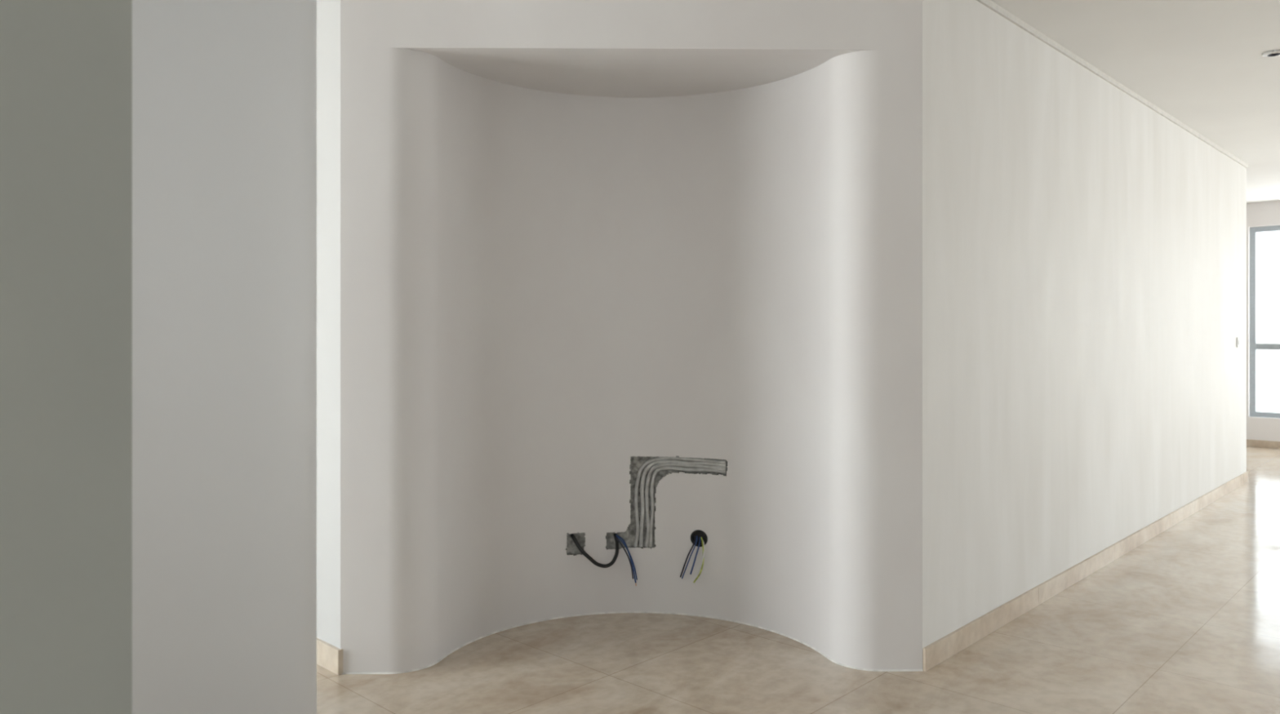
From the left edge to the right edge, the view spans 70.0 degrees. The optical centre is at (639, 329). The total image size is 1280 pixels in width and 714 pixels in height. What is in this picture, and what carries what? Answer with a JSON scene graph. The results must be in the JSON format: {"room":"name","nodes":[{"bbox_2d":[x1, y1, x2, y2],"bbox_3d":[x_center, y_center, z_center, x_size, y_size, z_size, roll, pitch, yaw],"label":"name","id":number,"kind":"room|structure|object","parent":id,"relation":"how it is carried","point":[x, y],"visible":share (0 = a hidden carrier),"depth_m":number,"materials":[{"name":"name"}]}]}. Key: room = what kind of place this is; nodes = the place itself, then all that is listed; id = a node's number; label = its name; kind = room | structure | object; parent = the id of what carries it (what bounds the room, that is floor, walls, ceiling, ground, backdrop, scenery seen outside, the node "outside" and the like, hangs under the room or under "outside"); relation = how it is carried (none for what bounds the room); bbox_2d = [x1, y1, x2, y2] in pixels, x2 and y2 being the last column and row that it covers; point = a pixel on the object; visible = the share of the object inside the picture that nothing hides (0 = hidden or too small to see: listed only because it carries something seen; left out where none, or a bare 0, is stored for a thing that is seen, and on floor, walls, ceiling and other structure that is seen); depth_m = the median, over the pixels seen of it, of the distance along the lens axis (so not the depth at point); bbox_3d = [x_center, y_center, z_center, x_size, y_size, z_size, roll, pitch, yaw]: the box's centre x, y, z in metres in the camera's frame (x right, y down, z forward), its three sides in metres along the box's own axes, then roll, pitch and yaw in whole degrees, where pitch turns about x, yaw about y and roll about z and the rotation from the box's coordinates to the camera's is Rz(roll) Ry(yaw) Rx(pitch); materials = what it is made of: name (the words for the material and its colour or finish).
{"room":"unfinished apartment hallway","nodes":[
{"label":"unfinished apartment hallway","id":0,"kind":"room"},
{"bbox_2d":[0,0,316,713],"bbox_3d":[-1.660,-0.058,1.960,1.881,2.815,0.320,0,0,0],"label":"wall partition","id":1,"kind":"structure","parent":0,"point":[158,157],"depth_m":1.81,"materials":[{"name":"paint"}]},
{"bbox_2d":[316,0,340,648],"bbox_3d":[-3.264,-0.058,5.667,5.900,2.815,0.150,0,0,43],"label":"wall","id":2,"kind":"structure","parent":0,"point":[328,11],"depth_m":3.64,"materials":[{"name":"grey paint"}]},
{"bbox_2d":[316,638,342,675],"bbox_3d":[-3.317,1.301,5.604,5.907,0.098,0.022,0,0,43],"label":"baseboard","id":3,"kind":"structure","parent":2,"relation":"attached to","point":[329,657],"depth_m":3.62,"materials":[{"name":"stone"}]},
{"bbox_2d":[340,0,922,672],"bbox_3d":[-0.029,-0.058,3.987,2.291,2.815,0.809,0,0,0],"label":"wall","id":4,"kind":"structure","parent":0,"point":[584,243],"depth_m":3.88,"materials":[{"name":"white paint"}]},
{"bbox_2d":[570,533,618,568],"bbox_3d":[-0.211,1.042,4.316,0.229,0.154,0.081,0,0,-14],"label":"power cable","id":5,"kind":"object","parent":4,"relation":"attached to","point":[586,555],"visible":1,"depth_m":4.29,"materials":[{"name":"rubber"}]},
{"bbox_2d":[615,534,637,586],"bbox_3d":[-0.073,1.095,4.340,0.122,0.240,0.038,0,0,23],"label":"wires","id":6,"kind":"object","parent":4,"relation":"attached to","point":[631,562],"visible":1,"depth_m":4.32,"materials":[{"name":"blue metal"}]},
{"bbox_2d":[342,612,922,674],"bbox_3d":[-0.029,1.350,3.972,2.291,0.010,0.787,0,0,0],"label":"trim","id":7,"kind":"structure","parent":4,"relation":"attached to","point":[790,637],"depth_m":3.97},
{"bbox_2d":[633,456,727,547],"bbox_3d":[0.191,0.820,4.330,0.449,0.438,0.052,0,0,15],"label":"bundle","id":8,"kind":"object","parent":4,"relation":"attached to","point":[659,464],"visible":1,"depth_m":4.36,"materials":[{"name":"grey plastic"}]},
{"bbox_2d":[680,529,707,583],"bbox_3d":[0.253,1.065,4.294,0.132,0.244,0.077,0,0,0],"label":"wires","id":9,"kind":"object","parent":4,"relation":"attached to","point":[699,539],"depth_m":4.29,"materials":[{"name":"plastic"}]},
{"bbox_2d":[316,446,1279,713],"bbox_3d":[-0.134,1.425,4.547,12.099,0.150,18.628,0,0,43],"label":"floor","id":10,"kind":"structure","parent":0,"point":[1187,620],"depth_m":3.69,"materials":[{"name":"stone"}]},
{"bbox_2d":[922,0,1246,648],"bbox_3d":[3.195,-0.058,5.917,0.150,2.815,6.200,0,0,43],"label":"wall","id":11,"kind":"structure","parent":0,"point":[1084,251],"depth_m":4.66,"materials":[{"name":"paint"}]},
{"bbox_2d":[922,471,1248,671],"bbox_3d":[3.254,1.305,5.860,0.014,0.090,6.198,0,0,43],"label":"baseboard","id":12,"kind":"structure","parent":11,"relation":"attached to","point":[954,642],"depth_m":4.64,"materials":[{"name":"stone"}]},
{"bbox_2d":[976,0,1248,168],"bbox_3d":[3.254,-1.450,5.861,0.012,0.030,6.200,0,0,43],"label":"trim","id":13,"kind":"structure","parent":11,"relation":"attached to","point":[990,4],"depth_m":5.08,"materials":[{"name":"white paint"}]},
{"bbox_2d":[1236,337,1240,346],"bbox_3d":[5.137,0.107,7.845,0.017,0.085,0.090,0,0,43],"label":"light switch","id":14,"kind":"object","parent":11,"relation":"attached to","point":[1238,340],"visible":1,"depth_m":7.82,"materials":[{"name":"white plastic"}]},
{"bbox_2d":[991,0,1279,203],"bbox_3d":[-0.134,-1.540,4.547,12.099,0.150,18.628,0,0,43],"label":"ceiling","id":15,"kind":"structure","parent":0,"point":[1202,63],"depth_m":4.89,"materials":[{"name":"paint"}]},
{"bbox_2d":[1262,49,1279,57],"bbox_3d":[3.350,-1.459,4.830,0.108,0.012,0.108,0,0,0],"label":"recessed light","id":16,"kind":"object","parent":15,"relation":"in","point":[1270,53],"visible":1,"depth_m":4.83,"materials":[{"name":"metal"}]},
{"bbox_2d":[1246,200,1279,441],"bbox_3d":[7.466,-0.058,10.315,9.400,2.815,0.200,0,0,43],"label":"wall","id":17,"kind":"structure","parent":0,"point":[1264,213],"depth_m":10.53,"materials":[{"name":"white paint"}]},
{"bbox_2d":[1246,439,1279,448],"bbox_3d":[7.392,1.310,10.237,8.798,0.080,0.014,0,0,43],"label":"baseboard","id":18,"kind":"structure","parent":17,"relation":"attached to","point":[1255,443],"depth_m":10.47,"materials":[{"name":"stone"}]},
{"bbox_2d":[1249,225,1279,418],"bbox_3d":[7.847,-0.090,9.946,2.040,2.200,0.070,0,0,43],"label":"frame","id":19,"kind":"object","parent":17,"relation":"attached to","point":[1254,346],"visible":1,"depth_m":10.60,"materials":[{"name":"metal"}]}
]}

